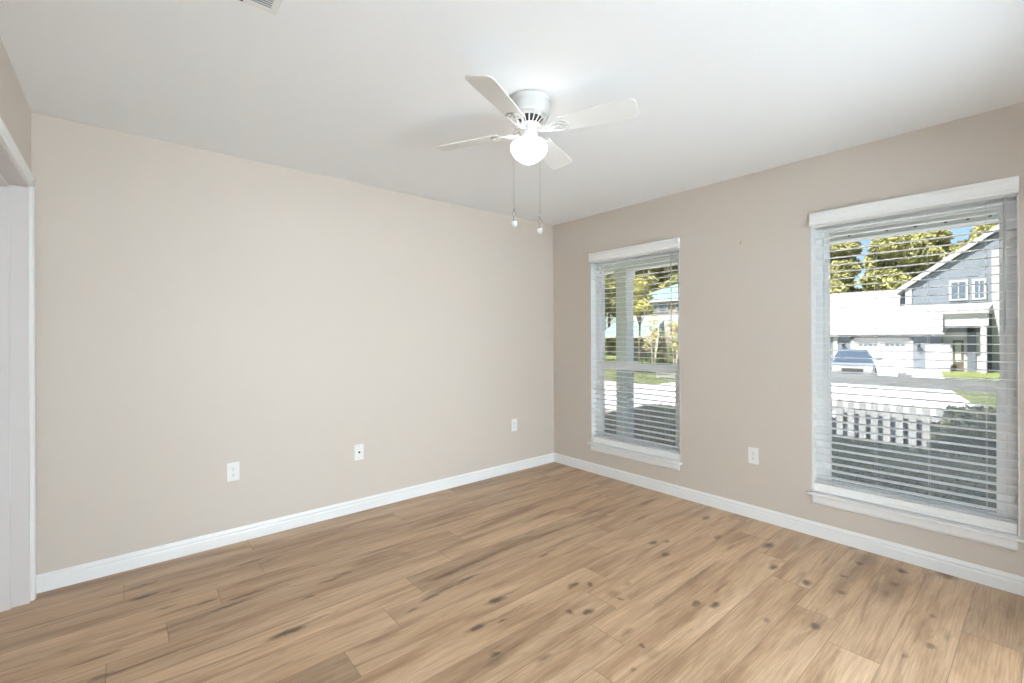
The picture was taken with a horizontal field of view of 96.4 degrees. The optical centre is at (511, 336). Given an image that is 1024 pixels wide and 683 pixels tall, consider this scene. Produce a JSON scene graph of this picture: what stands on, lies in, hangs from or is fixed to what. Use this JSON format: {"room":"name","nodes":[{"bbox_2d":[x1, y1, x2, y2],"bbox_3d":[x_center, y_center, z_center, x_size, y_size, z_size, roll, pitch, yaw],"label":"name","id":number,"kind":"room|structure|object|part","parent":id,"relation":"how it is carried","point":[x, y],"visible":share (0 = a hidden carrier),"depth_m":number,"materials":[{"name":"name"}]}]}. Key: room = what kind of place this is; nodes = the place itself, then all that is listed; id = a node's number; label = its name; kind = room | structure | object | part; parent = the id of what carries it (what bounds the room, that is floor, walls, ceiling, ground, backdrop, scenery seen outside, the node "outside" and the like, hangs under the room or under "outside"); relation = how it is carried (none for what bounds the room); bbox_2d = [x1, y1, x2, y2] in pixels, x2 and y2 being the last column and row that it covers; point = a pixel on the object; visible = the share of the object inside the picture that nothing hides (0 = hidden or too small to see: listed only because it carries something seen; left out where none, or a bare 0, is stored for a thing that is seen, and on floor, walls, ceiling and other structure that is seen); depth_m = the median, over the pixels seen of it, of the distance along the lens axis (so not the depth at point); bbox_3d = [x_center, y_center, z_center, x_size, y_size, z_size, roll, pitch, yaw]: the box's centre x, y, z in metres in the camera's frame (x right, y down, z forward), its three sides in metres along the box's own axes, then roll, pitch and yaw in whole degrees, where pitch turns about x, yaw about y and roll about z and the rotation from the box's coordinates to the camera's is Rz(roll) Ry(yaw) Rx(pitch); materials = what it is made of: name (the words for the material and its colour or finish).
{"room":"empty bedroom","nodes":[
{"label":"empty bedroom","id":0,"kind":"room"},
{"bbox_2d":[0,37,30,170],"bbox_3d":[-1.227,0.175,0.802,0.130,2.840,3.870,0,0,-40],"label":"wall","id":1,"kind":"structure","parent":0,"point":[15,113],"depth_m":1.97,"materials":[{"name":"beige paint"}]},
{"bbox_2d":[0,117,35,611],"bbox_3d":[-2.094,0.243,1.847,0.134,2.111,1.117,0,0,-40],"label":"door frame","id":2,"kind":"structure","parent":1,"relation":"in","point":[17,183],"depth_m":2.21,"materials":[{"name":"grey paint"}]},
{"bbox_2d":[31,112,553,574],"bbox_3d":[-1.088,0.174,3.541,3.883,2.840,0.130,0,0,-40],"label":"wall","id":3,"kind":"structure","parent":0,"point":[198,312],"depth_m":2.95,"materials":[{"name":"beige paint"}]},
{"bbox_2d":[227,462,239,481],"bbox_3d":[-1.753,0.848,2.885,0.070,0.115,0.007,0,0,-40],"label":"power outlet","id":4,"kind":"object","parent":3,"relation":"attached to","point":[233,473],"visible":1,"depth_m":2.88,"materials":[{"name":"white plastic"}]},
{"bbox_2d":[36,453,553,593],"bbox_3d":[-0.988,1.249,3.528,3.753,0.090,0.014,0,0,-40],"label":"baseboard","id":5,"kind":"structure","parent":3,"relation":"attached to","point":[72,575],"depth_m":2.94,"materials":[{"name":"white paint"}]},
{"bbox_2d":[354,444,363,460],"bbox_3d":[-1.132,0.857,3.406,0.070,0.115,0.016,0,0,-40],"label":"plate","id":6,"kind":"object","parent":3,"relation":"attached to","point":[358,449],"visible":1,"depth_m":3.40,"materials":[{"name":"white plastic"}]},
{"bbox_2d":[511,419,516,430],"bbox_3d":[0.025,0.845,4.391,0.070,0.115,0.007,0,0,-40],"label":"power outlet","id":7,"kind":"object","parent":3,"relation":"attached to","point":[513,421],"visible":1,"depth_m":4.39,"materials":[{"name":"white plastic"}]},
{"bbox_2d":[0,0,1023,225],"bbox_3d":[0.157,-1.201,2.064,3.883,0.100,4.000,0,0,-40],"label":"ceiling","id":8,"kind":"structure","parent":0,"point":[365,92],"depth_m":2.04,"materials":[{"name":"white paint"}]},
{"bbox_2d":[239,0,282,14],"bbox_3d":[-0.913,-1.141,1.439,0.360,0.012,0.190,0,0,-40],"label":"ceiling vent","id":9,"kind":"object","parent":8,"relation":"in","point":[270,6],"visible":1,"depth_m":1.57,"materials":[{"name":"white metal"}]},
{"bbox_3d":[-0.910,-1.141,1.436,0.320,0.007,0.136,0,0,-40],"label":"louver panel","id":10,"kind":"part","parent":9,"relation":"part of","materials":[{"name":"white metal"}]},
{"bbox_2d":[435,75,638,233],"bbox_3d":[0.085,-0.836,2.238,0.802,0.630,0.802,0,0,-20],"label":"ceiling fan","id":11,"kind":"object","parent":8,"relation":"hanging from","point":[528,111],"visible":1,"depth_m":2.15,"materials":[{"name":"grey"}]},
{"bbox_3d":[-0.222,-1.008,2.381,0.365,0.006,0.128,0,13,25],"label":"fan blade","id":12,"kind":"part","parent":11,"relation":"part of","materials":[{"name":"white wood"}]},
{"bbox_3d":[-0.059,-1.008,1.932,0.128,0.006,0.365,14,6,24],"label":"fan blade","id":13,"kind":"part","parent":11,"relation":"part of","materials":[{"name":"white wood"}]},
{"bbox_3d":[0.085,-0.903,2.238,0.178,0.115,0.178,0,0,-40],"label":"glass globe","id":14,"kind":"part","parent":11,"relation":"part of","materials":[{"name":"white glass"}]},
{"bbox_3d":[0.227,-1.009,2.544,0.128,0.006,0.365,-15,-6,24],"label":"fan blade","id":15,"kind":"part","parent":11,"relation":"part of","materials":[{"name":"white wood"}]},
{"bbox_3d":[0.390,-1.010,2.095,0.365,0.006,0.128,0,-13,25],"label":"fan blade","id":16,"kind":"part","parent":11,"relation":"part of","materials":[{"name":"white wood"}]},
{"bbox_2d":[0,462,1023,682],"bbox_3d":[0.215,1.289,2.085,3.983,0.001,3.970,0,0,-40],"label":"floor","id":17,"kind":"structure","parent":0,"point":[553,572],"depth_m":2.18,"materials":[{"name":"brown wood"}]},
{"bbox_2d":[553,102,1023,576],"bbox_3d":[1.695,0.438,3.361,0.130,3.390,4.000,0,0,-40],"label":"wall","id":18,"kind":"structure","parent":0,"point":[746,351],"depth_m":3.21,"materials":[{"name":"beige paint"}]},
{"bbox_2d":[587,251,682,470],"bbox_3d":[1.086,0.164,4.045,0.166,1.819,0.955,0,0,-40],"label":"window","id":19,"kind":"structure","parent":18,"relation":"in","point":[673,464],"depth_m":4.29,"materials":[{"name":"white plastic"}]},
{"bbox_2d":[588,238,679,460],"bbox_3d":[1.065,0.104,4.026,0.096,1.787,0.917,0,0,-40],"label":"window blind","id":20,"kind":"object","parent":19,"relation":"attached to","point":[669,245],"visible":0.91,"depth_m":3.97,"materials":[{"name":"white plastic"}]},
{"bbox_3d":[0.850,0.134,4.310,0.054,1.676,0.002,0,0,-40],"label":"ladder cord","id":21,"kind":"part","parent":20,"relation":"part of","materials":[{"name":"white fabric"}]},
{"bbox_3d":[1.018,0.133,4.112,0.054,1.676,0.002,0,0,-40],"label":"ladder cord","id":22,"kind":"part","parent":20,"relation":"part of","materials":[{"name":"white fabric"}]},
{"bbox_3d":[1.076,-0.720,4.039,0.056,0.041,0.895,0,0,-40],"label":"head rail","id":23,"kind":"part","parent":20,"relation":"part of","materials":[{"name":"white plastic"}]},
{"bbox_3d":[1.083,0.970,4.039,0.054,0.054,0.895,0,0,-40],"label":"rail","id":24,"kind":"part","parent":20,"relation":"part of","materials":[{"name":"white"}]},
{"bbox_3d":[1.159,0.133,3.946,0.054,1.676,0.002,0,0,-40],"label":"ladder cord","id":25,"kind":"part","parent":20,"relation":"part of","materials":[{"name":"white fabric"}]},
{"bbox_3d":[1.286,0.132,3.795,0.054,1.676,0.002,0,0,-40],"label":"ladder cord","id":26,"kind":"part","parent":20,"relation":"part of","materials":[{"name":"white fabric"}]},
{"bbox_3d":[1.068,1.010,4.026,0.110,0.015,0.955,0,0,-40],"label":"sill","id":27,"kind":"part","parent":19,"relation":"part of","materials":[{"name":"white paint"}]},
{"bbox_3d":[1.136,-0.207,4.088,0.023,0.987,0.821,0,0,-40],"label":"sash","id":28,"kind":"part","parent":19,"relation":"part of","materials":[{"name":"white plastic"}]},
{"bbox_3d":[1.120,0.604,4.072,0.026,0.735,0.821,0,0,-40],"label":"sash","id":29,"kind":"part","parent":19,"relation":"part of","materials":[{"name":"white plastic"}]},
{"bbox_2d":[748,447,758,464],"bbox_3d":[1.709,0.839,3.239,0.007,0.115,0.070,0,0,-40],"label":"power outlet","id":30,"kind":"object","parent":18,"relation":"attached to","point":[753,453],"visible":1,"depth_m":3.24,"materials":[{"name":"white plastic"}]},
{"bbox_2d":[554,453,1023,595],"bbox_3d":[1.643,1.238,3.314,0.014,0.090,3.740,0,0,-40],"label":"baseboard","id":31,"kind":"structure","parent":18,"relation":"attached to","point":[994,578],"depth_m":2.89,"materials":[{"name":"white paint"}]},
{"bbox_2d":[807,194,1023,551],"bbox_3d":[2.267,0.159,2.650,0.166,1.819,0.943,0,0,-40],"label":"window","id":32,"kind":"structure","parent":18,"relation":"in","point":[996,538],"depth_m":2.53,"materials":[{"name":"white plastic"}]},
{"bbox_2d":[809,175,1018,534],"bbox_3d":[2.245,0.099,2.631,0.096,1.787,0.905,0,0,-40],"label":"window blind","id":33,"kind":"object","parent":32,"relation":"attached to","point":[1003,189],"visible":1,"depth_m":2.57,"materials":[{"name":"white plastic"}]},
{"bbox_3d":[2.025,0.129,2.923,0.054,1.676,0.002,0,0,-40],"label":"ladder cord","id":34,"kind":"part","parent":33,"relation":"part of","materials":[{"name":"white fabric"}]},
{"bbox_3d":[2.179,0.129,2.741,0.054,1.676,0.002,0,0,-40],"label":"ladder cord","id":35,"kind":"part","parent":33,"relation":"part of","materials":[{"name":"white fabric"}]},
{"bbox_3d":[2.257,-0.725,2.645,0.056,0.041,0.883,0,0,-40],"label":"head rail","id":36,"kind":"part","parent":33,"relation":"part of","materials":[{"name":"white plastic"}]},
{"bbox_3d":[2.264,0.965,2.645,0.054,0.054,0.883,0,0,-40],"label":"rail","id":37,"kind":"part","parent":33,"relation":"part of","materials":[{"name":"white plastic"}]},
{"bbox_3d":[2.332,0.128,2.561,0.054,1.676,0.002,0,0,-40],"label":"ladder cord","id":38,"kind":"part","parent":33,"relation":"part of","materials":[{"name":"white fabric"}]},
{"bbox_3d":[2.476,0.127,2.390,0.054,1.676,0.002,0,0,-40],"label":"ladder cord","id":39,"kind":"part","parent":33,"relation":"part of","materials":[{"name":"white fabric"}]},
{"bbox_3d":[2.249,1.005,2.632,0.110,0.015,0.943,0,0,-40],"label":"sill","id":40,"kind":"part","parent":32,"relation":"part of","materials":[{"name":"white paint"}]},
{"bbox_3d":[2.316,-0.212,2.694,0.023,0.987,0.809,0,0,-40],"label":"sash","id":41,"kind":"part","parent":32,"relation":"part of","materials":[{"name":"white plastic"}]},
{"bbox_3d":[2.300,0.599,2.677,0.026,0.735,0.809,0,0,-40],"label":"sash","id":42,"kind":"part","parent":32,"relation":"part of","materials":[{"name":"white plastic"}]},
{"label":"outside","id":43,"kind":"structure","parent":0,"visible":0},
{"bbox_2d":[672,368,974,408],"bbox_3d":[17.191,2.062,22.338,19.500,0.050,9.600,0,0,-40],"label":"driveway","id":44,"kind":"structure","parent":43,"point":[918,395],"depth_m":16.34,"materials":[{"name":"concrete"}]},
{"bbox_2d":[830,349,881,374],"bbox_3d":[16.438,1.325,22.039,2.102,1.430,4.273,0,0,38],"label":"parked car","id":45,"kind":"object","parent":44,"relation":"on","point":[855,354],"visible":0.62,"depth_m":21.10,"materials":[{"name":"grey paint"}]},
{"bbox_2d":[841,368,862,373],"bbox_3d":[15.141,1.513,20.362,0.781,0.240,0.033,0,0,38],"label":"grille","id":46,"kind":"object","parent":45,"relation":"attached to","point":[842,369],"depth_m":20.37,"materials":[{"name":"grey"}]},
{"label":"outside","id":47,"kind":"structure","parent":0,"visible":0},
{"bbox_3d":[3.791,2.119,8.236,4.780,0.040,19.000,0,0,-40],"label":"path","id":48,"kind":"object","parent":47,"visible":0},
{"bbox_2d":[832,398,985,452],"bbox_3d":[5.545,1.501,6.881,0.110,1.230,2.200,0,0,-40],"label":"picket fence","id":49,"kind":"object","parent":48,"relation":"on","point":[940,413],"visible":0.23,"depth_m":6.80,"materials":[{"name":"grey paint"}]},
{"bbox_3d":[5.546,1.145,6.882,0.035,0.080,2.000,0,0,-40],"label":"rail","id":50,"kind":"part","parent":49,"relation":"part of","materials":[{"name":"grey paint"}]},
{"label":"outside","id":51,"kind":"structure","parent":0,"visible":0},
{"bbox_2d":[605,350,999,409],"bbox_3d":[37.117,2.084,62.017,190.000,0.200,200.000,0,0,-40],"label":"lawn","id":52,"kind":"structure","parent":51,"point":[990,374],"depth_m":23.21,"materials":[{"name":"green plant"}]},
{"bbox_2d":[605,274,633,353],"bbox_3d":[11.383,-4.561,54.982,7.491,13.306,9.572,0,0,-4],"label":"pine tree","id":53,"kind":"object","parent":52,"relation":"on","point":[607,301],"visible":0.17,"depth_m":52.84,"materials":[{"name":"green plant"}]},
{"bbox_2d":[605,284,677,364],"bbox_3d":[14.748,-1.297,37.120,11.700,6.750,10.500,0,0,-40],"label":"house","id":54,"kind":"structure","parent":52,"relation":"on","point":[610,332],"depth_m":35.21,"materials":[{"name":"white"}]},
{"bbox_3d":[9.963,1.198,36.662,0.030,0.600,0.600,0,0,-40],"label":"pane","id":55,"kind":"part","parent":54,"relation":"part of","materials":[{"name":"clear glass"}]},
{"bbox_3d":[11.499,-2.259,34.831,0.030,0.600,0.600,0,0,-40],"label":"pane","id":56,"kind":"part","parent":54,"relation":"part of","materials":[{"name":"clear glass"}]},
{"bbox_2d":[634,359,651,372],"bbox_3d":[7.837,1.720,27.267,1.507,0.913,1.483,0,0,-40],"label":"shrub","id":57,"kind":"object","parent":52,"relation":"on","point":[642,360],"visible":0.15,"depth_m":26.96,"materials":[{"name":"green plant"}]},
{"bbox_2d":[633,277,653,361],"bbox_3d":[8.987,-1.014,31.301,2.338,6.231,2.156,0,0,-40],"label":"leafy tree","id":58,"kind":"object","parent":52,"relation":"on","point":[639,309],"visible":0.73,"depth_m":30.99,"materials":[{"name":"yellow plant"}]},
{"bbox_3d":[8.980,-2.752,31.301,2.338,2.753,2.156,0,0,-40],"label":"crown","id":59,"kind":"part","parent":58,"relation":"part of","materials":[{"name":"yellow plant"}]},
{"bbox_2d":[635,269,656,293],"bbox_3d":[22.050,-7.319,73.172,12.782,18.950,11.995,0,0,-40],"label":"pine tree","id":60,"kind":"object","parent":52,"relation":"on","point":[638,271],"visible":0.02,"depth_m":73.30,"materials":[{"name":"green plant"}]},
{"bbox_2d":[639,314,667,374],"bbox_3d":[7.860,0.391,25.351,1.332,3.434,1.727,0,0,34],"label":"crape myrtle","id":61,"kind":"object","parent":52,"relation":"on","point":[655,326],"visible":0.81,"depth_m":25.33,"materials":[{"name":"green plant"}]},
{"bbox_3d":[7.858,-0.279,25.352,1.321,2.094,1.734,0,0,34],"label":"crown","id":62,"kind":"part","parent":61,"relation":"part of","materials":[{"name":"green plant"}]},
{"bbox_2d":[635,267,675,289],"bbox_3d":[21.129,-6.937,63.373,10.677,17.975,10.068,0,0,-30],"label":"leafy tree","id":63,"kind":"object","parent":52,"relation":"on","point":[659,280],"visible":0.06,"depth_m":62.20,"materials":[{"name":"green plant"}]},
{"bbox_2d":[649,343,662,364],"bbox_3d":[10.081,1.278,32.025,0.985,1.767,1.008,0,0,0],"label":"shrub","id":64,"kind":"object","parent":52,"relation":"on","point":[658,349],"visible":0.36,"depth_m":31.81,"materials":[{"name":"green plant"}]},
{"bbox_2d":[656,372,674,377],"bbox_3d":[7.865,1.852,23.253,0.110,0.510,1.150,0,0,-40],"label":"gate","id":65,"kind":"object","parent":52,"relation":"on","point":[657,376],"visible":0.38,"depth_m":23.30,"materials":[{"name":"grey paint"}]},
{"bbox_2d":[656,265,677,290],"bbox_3d":[19.482,-4.268,50.465,7.827,13.358,7.923,0,0,6],"label":"leafy tree","id":66,"kind":"object","parent":52,"relation":"on","point":[663,285],"visible":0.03,"depth_m":49.95,"materials":[{"name":"green plant"}]},
{"bbox_2d":[657,321,677,363],"bbox_3d":[9.137,0.593,25.725,1.632,3.017,1.626,0,0,-40],"label":"crape myrtle","id":67,"kind":"object","parent":52,"relation":"on","point":[674,333],"visible":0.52,"depth_m":25.45,"materials":[{"name":"green plant"}]},
{"bbox_2d":[667,338,677,364],"bbox_3d":[10.946,1.078,30.675,1.145,2.179,1.077,0,0,-40],"label":"shrub","id":68,"kind":"object","parent":52,"relation":"on","point":[673,340],"visible":0.21,"depth_m":30.57,"materials":[{"name":"green plant"}]},
{"bbox_2d":[605,403,996,512],"bbox_3d":[4.783,1.671,4.918,1.816,1.072,11.713,0,0,-40],"label":"clipped hedge","id":69,"kind":"object","parent":52,"relation":"on","point":[834,439],"visible":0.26,"depth_m":5.03,"materials":[{"name":"green plant"}]},
{"bbox_2d":[830,245,848,292],"bbox_3d":[33.156,-4.615,53.319,8.532,13.231,8.673,0,0,11],"label":"leafy tree","id":70,"kind":"object","parent":52,"relation":"on","point":[841,289],"visible":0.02,"depth_m":49.41,"materials":[{"name":"green plant"}]},
{"bbox_2d":[830,241,866,291],"bbox_3d":[41.800,-5.493,58.740,11.301,14.915,7.254,0,0,-21],"label":"leafy tree","id":71,"kind":"object","parent":52,"relation":"on","point":[856,266],"visible":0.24,"depth_m":56.44,"materials":[{"name":"green plant"}]},
{"bbox_2d":[848,278,857,286],"bbox_3d":[52.137,-6.725,77.427,12.514,17.669,10.469,0,0,-40],"label":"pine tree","id":72,"kind":"object","parent":52,"relation":"on","point":[854,281],"visible":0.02,"depth_m":73.89,"materials":[{"name":"green plant"}]},
{"bbox_2d":[832,412,935,449],"bbox_3d":[5.927,1.671,7.180,0.738,0.972,2.450,0,0,-43],"label":"shrub","id":73,"kind":"object","parent":52,"relation":"on","point":[856,420],"visible":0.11,"depth_m":7.10,"materials":[{"name":"plant"}]},
{"bbox_3d":[5.896,1.770,7.203,0.461,0.689,1.656,0,0,-40],"label":"stem","id":74,"kind":"part","parent":73,"relation":"part of","materials":[{"name":"white wood"}]},
{"bbox_2d":[858,234,934,290],"bbox_3d":[42.489,-4.706,50.172,8.942,13.670,8.550,0,0,-1],"label":"leafy tree","id":75,"kind":"object","parent":52,"relation":"on","point":[917,260],"visible":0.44,"depth_m":48.16,"materials":[{"name":"green plant"}]},
{"bbox_2d":[830,224,999,372],"bbox_3d":[30.476,-3.123,29.218,11.400,10.270,19.500,0,0,-40],"label":"house","id":76,"kind":"structure","parent":52,"relation":"on","point":[906,327],"depth_m":28.39,"materials":[{"name":"blue"}]},
{"bbox_3d":[23.569,0.906,30.011,0.080,2.270,4.180,0,0,-40],"label":"garage trim","id":77,"kind":"part","parent":76,"relation":"part of","materials":[{"name":"grey paint"}]},
{"bbox_3d":[23.912,1.104,29.646,0.050,1.870,2.860,0,0,-40],"label":"garage door","id":78,"kind":"part","parent":76,"relation":"part of","materials":[{"name":"grey paint"}]},
{"bbox_3d":[25.306,1.248,27.196,0.070,1.570,1.080,0,0,-40],"label":"privacy panel","id":79,"kind":"part","parent":76,"relation":"part of","materials":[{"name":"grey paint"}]},
{"bbox_3d":[26.388,0.904,27.078,0.014,1.150,0.260,0,0,-40],"label":"door glass","id":80,"kind":"part","parent":76,"relation":"part of","materials":[{"name":"grey"}]},
{"bbox_3d":[27.540,-2.876,28.237,0.030,1.000,0.620,0,0,-40],"label":"pane","id":81,"kind":"part","parent":76,"relation":"part of","materials":[{"name":"clear glass"}]},
{"bbox_3d":[26.426,1.079,27.103,0.080,1.800,0.470,0,0,-40],"label":"door","id":82,"kind":"part","parent":76,"relation":"part of","materials":[{"name":"brown"}]},
{"bbox_3d":[26.434,1.054,27.110,0.080,1.950,0.630,0,0,-40],"label":"door frame","id":83,"kind":"part","parent":76,"relation":"part of","materials":[{"name":"grey paint"}]},
{"bbox_3d":[28.121,-2.878,27.550,0.030,1.000,0.380,0,0,-40],"label":"pane","id":84,"kind":"part","parent":76,"relation":"part of","materials":[{"name":"clear glass"}]},
{"bbox_3d":[26.458,0.694,25.664,0.250,2.670,0.250,0,0,-40],"label":"porch post","id":85,"kind":"part","parent":76,"relation":"part of","materials":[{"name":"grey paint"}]},
{"bbox_2d":[918,229,954,267],"bbox_3d":[51.624,-5.693,56.095,10.052,15.231,9.803,0,0,34],"label":"leafy tree","id":86,"kind":"object","parent":52,"relation":"on","point":[945,249],"visible":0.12,"depth_m":54.86,"materials":[{"name":"green plant"}]},
{"bbox_2d":[925,404,995,463],"bbox_3d":[5.822,1.488,5.718,0.889,1.306,1.045,0,0,-40],"label":"round bush","id":87,"kind":"object","parent":52,"relation":"on","point":[952,414],"visible":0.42,"depth_m":5.63,"materials":[{"name":"green plant"}]},
{"bbox_2d":[947,223,998,255],"bbox_3d":[49.125,-4.977,47.033,7.153,14.442,11.443,0,0,11],"label":"leafy tree","id":88,"kind":"object","parent":52,"relation":"on","point":[980,228],"visible":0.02,"depth_m":46.52,"materials":[{"name":"green plant"}]},
{"bbox_3d":[2.062,1.981,4.807,2.290,0.300,16.000,0,0,-40],"label":"floor","id":89,"kind":"structure","parent":52,"relation":"on","visible":0},
{"bbox_2d":[614,270,634,439],"bbox_3d":[1.644,0.440,6.646,0.230,2.785,0.230,0,0,-40],"label":"porch column","id":90,"kind":"structure","parent":89,"relation":"on","point":[624,338],"depth_m":6.58,"materials":[{"name":"white"}]},
{"bbox_2d":[605,208,998,273],"bbox_3d":[2.696,-1.059,5.354,0.235,0.205,16.000,0,0,-40],"label":"beam","id":91,"kind":"structure","parent":90,"relation":"on","point":[991,218],"depth_m":4.22,"materials":[{"name":"white"}]},
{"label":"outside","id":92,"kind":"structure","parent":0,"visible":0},
{"bbox_2d":[605,381,945,421],"bbox_3d":[-1.010,2.149,23.172,7.200,0.050,150.000,0,0,-40],"label":"street","id":93,"kind":"structure","parent":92,"point":[668,388],"depth_m":15.66,"materials":[{"name":"grey asphalt"}]}
]}

